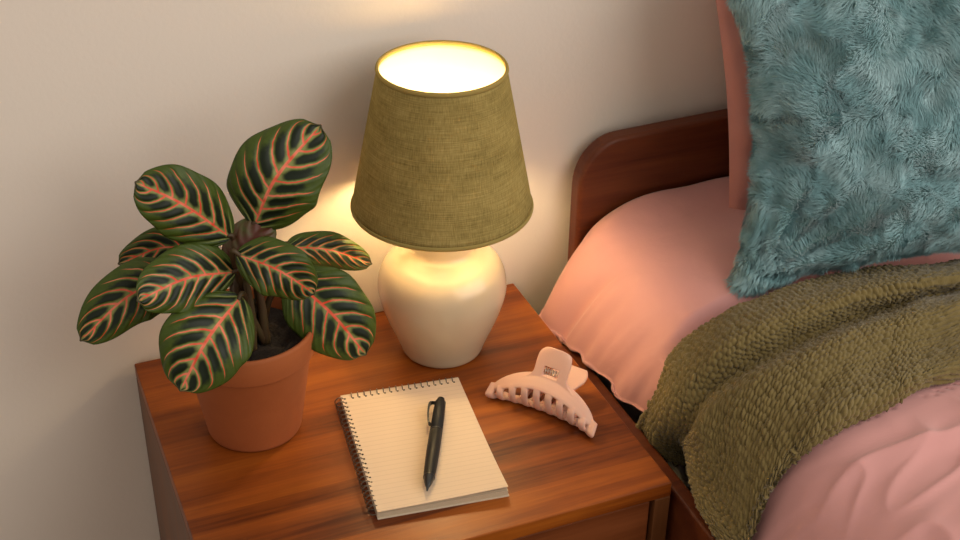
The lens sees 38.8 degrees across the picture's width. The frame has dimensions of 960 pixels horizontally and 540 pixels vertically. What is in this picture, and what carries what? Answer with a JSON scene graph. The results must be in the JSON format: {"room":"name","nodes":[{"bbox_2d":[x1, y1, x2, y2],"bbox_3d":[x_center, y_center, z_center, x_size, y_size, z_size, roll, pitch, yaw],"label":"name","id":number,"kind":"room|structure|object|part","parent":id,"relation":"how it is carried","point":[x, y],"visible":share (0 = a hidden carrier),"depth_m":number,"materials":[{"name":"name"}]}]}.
{"room":"bedroom","nodes":[
{"label":"bedroom","id":0,"kind":"room"},
{"bbox_2d":[0,0,726,539],"bbox_3d":[0.104,-0.666,1.570,5.600,2.600,0.120,-12,34,-19],"label":"wall","id":1,"kind":"structure","parent":0,"point":[96,95],"depth_m":1.65,"materials":[{"name":"white paint"}]},
{"bbox_3d":[0.697,1.272,1.036,5.600,0.100,3.328,-12,34,-19],"label":"floor","id":2,"kind":"structure","parent":0,"visible":0},
{"bbox_2d":[134,283,671,539],"bbox_3d":[-0.109,0.417,1.766,0.521,0.550,0.469,-12,34,-19],"label":"nightstand","id":3,"kind":"object","parent":2,"relation":"on","point":[564,483],"visible":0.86,"depth_m":1.56,"materials":[{"name":"brown wood"}]},
{"bbox_3d":[-0.344,0.417,1.665,0.020,0.410,0.448,-12,34,-19],"label":"panel","id":4,"kind":"part","parent":3,"relation":"part of","materials":[{"name":"brown wood"}]},
{"bbox_2d":[77,119,375,451],"bbox_3d":[-0.263,0.035,1.501,0.351,0.375,0.195,-12,34,-19],"label":"potted plant","id":5,"kind":"object","parent":3,"relation":"on","point":[245,349],"visible":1,"depth_m":1.45,"materials":[{"name":"green plant"}]},
{"bbox_3d":[-0.274,0.051,1.518,0.019,0.092,0.012,-12,34,-19],"label":"stem","id":6,"kind":"part","parent":5,"relation":"part of","materials":[{"name":"brown plant"}]},
{"bbox_3d":[-0.256,0.048,1.511,0.014,0.104,0.013,-12,34,-19],"label":"stem","id":7,"kind":"part","parent":5,"relation":"part of","materials":[{"name":"brown plant"}]},
{"bbox_3d":[-0.266,0.121,1.579,0.157,0.146,0.157,-12,34,-19],"label":"pot","id":8,"kind":"part","parent":5,"relation":"part of","materials":[{"name":"ceramic"}]},
{"bbox_3d":[-0.246,0.035,1.520,0.019,0.116,0.012,-12,34,-19],"label":"stem","id":9,"kind":"part","parent":5,"relation":"part of","materials":[{"name":"brown plant"}]},
{"bbox_2d":[334,377,508,519],"bbox_3d":[-0.073,0.200,1.583,0.158,0.015,0.219,-8,33,-14],"label":"spiral notebook","id":10,"kind":"object","parent":3,"relation":"on","point":[389,428],"visible":0.96,"depth_m":1.57,"materials":[{"name":"paper"}]},
{"bbox_2d":[423,396,445,490],"bbox_3d":[-0.055,0.198,1.563,0.022,0.015,0.165,3,33,3],"label":"ballpoint pen","id":11,"kind":"object","parent":10,"relation":"on","point":[436,425],"visible":1,"depth_m":1.56,"materials":[{"name":"black plastic"}]},
{"bbox_2d":[350,40,533,368],"bbox_3d":[-0.046,-0.067,1.653,0.221,0.391,0.221,1,32,1],"label":"table lamp","id":12,"kind":"object","parent":3,"relation":"on","point":[442,178],"visible":1,"depth_m":1.56,"materials":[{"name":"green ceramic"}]},
{"bbox_3d":[-0.044,-0.155,1.598,0.218,0.176,0.218,-12,34,-19],"label":"lamp shade","id":13,"kind":"part","parent":12,"relation":"part of","materials":[{"name":"green fabric"}]},
{"bbox_3d":[-0.046,-0.081,1.645,0.221,0.005,0.221,-12,34,-19],"label":"shade trim","id":14,"kind":"part","parent":12,"relation":"part of","materials":[{"name":"green fabric"}]},
{"bbox_3d":[-0.043,-0.230,1.551,0.153,0.007,0.153,-12,34,-19],"label":"shade trim","id":15,"kind":"part","parent":12,"relation":"part of","materials":[{"name":"green fabric"}]},
{"bbox_2d":[485,347,596,437],"bbox_3d":[0.090,0.129,1.638,0.151,0.078,0.079,19,36,26],"label":"hair claw","id":16,"kind":"object","parent":3,"relation":"on","point":[565,378],"visible":1,"depth_m":1.62,"materials":[{"name":"pink plastic"}]},
{"bbox_3d":[-0.106,0.278,1.677,0.474,0.170,0.413,-12,34,-19],"label":"drawer","id":17,"kind":"part","parent":3,"relation":"part of","materials":[{"name":"brown wood"}]},
{"bbox_3d":[0.119,0.321,1.831,0.020,0.410,0.448,-12,34,-19],"label":"panel","id":18,"kind":"part","parent":3,"relation":"part of","materials":[{"name":"brown wood"}]},
{"bbox_2d":[562,109,728,539],"bbox_3d":[1.055,0.503,1.449,1.370,0.774,1.922,-12,34,-19],"label":"bed","id":19,"kind":"object","parent":2,"relation":"on","point":[619,167],"visible":0.16,"depth_m":1.82,"materials":[{"name":"brown wood"}]},
{"bbox_3d":[0.456,0.646,1.258,0.083,0.337,1.879,-12,34,-19],"label":"rail","id":20,"kind":"part","parent":19,"relation":"part of","materials":[{"name":"brown wood"}]},
{"bbox_3d":[1.087,0.441,1.430,1.240,0.219,1.840,-12,34,-19],"label":"mattress","id":21,"kind":"part","parent":19,"relation":"part of","materials":[{"name":"fabric"}]},
{"bbox_3d":[0.725,-0.015,2.173,1.303,0.674,0.027,-12,34,-19],"label":"headboard","id":22,"kind":"part","parent":19,"relation":"part of","materials":[{"name":"brown wood"}]},
{"bbox_2d":[539,176,959,539],"bbox_3d":[1.056,0.313,1.339,1.386,0.166,1.843,-12,34,-19],"label":"sheet","id":23,"kind":"object","parent":19,"relation":"on","point":[653,270],"visible":0.4,"depth_m":1.67,"materials":[{"name":"pink fabric"}]},
{"bbox_2d":[716,0,753,209],"bbox_3d":[0.586,-0.328,1.827,0.669,0.499,0.117,-13,35,-22],"label":"pillow","id":24,"kind":"object","parent":23,"relation":"on","point":[740,142],"visible":0.07,"depth_m":1.76,"materials":[{"name":"pink fabric"}]},
{"bbox_2d":[635,259,959,539],"bbox_3d":[0.691,0.100,1.693,1.041,0.239,0.289,-12,34,-19],"label":"knitted blanket","id":25,"kind":"object","parent":23,"relation":"on","point":[750,392],"visible":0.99,"depth_m":1.52,"materials":[{"name":"green fabric"}]},
{"bbox_2d":[725,0,959,299],"bbox_3d":[0.515,-0.206,1.639,0.524,0.480,0.230,-4,32,-7],"label":"cushion","id":26,"kind":"object","parent":23,"relation":"on","point":[854,117],"visible":1,"depth_m":1.59,"materials":[{"name":"fur"}]}
]}

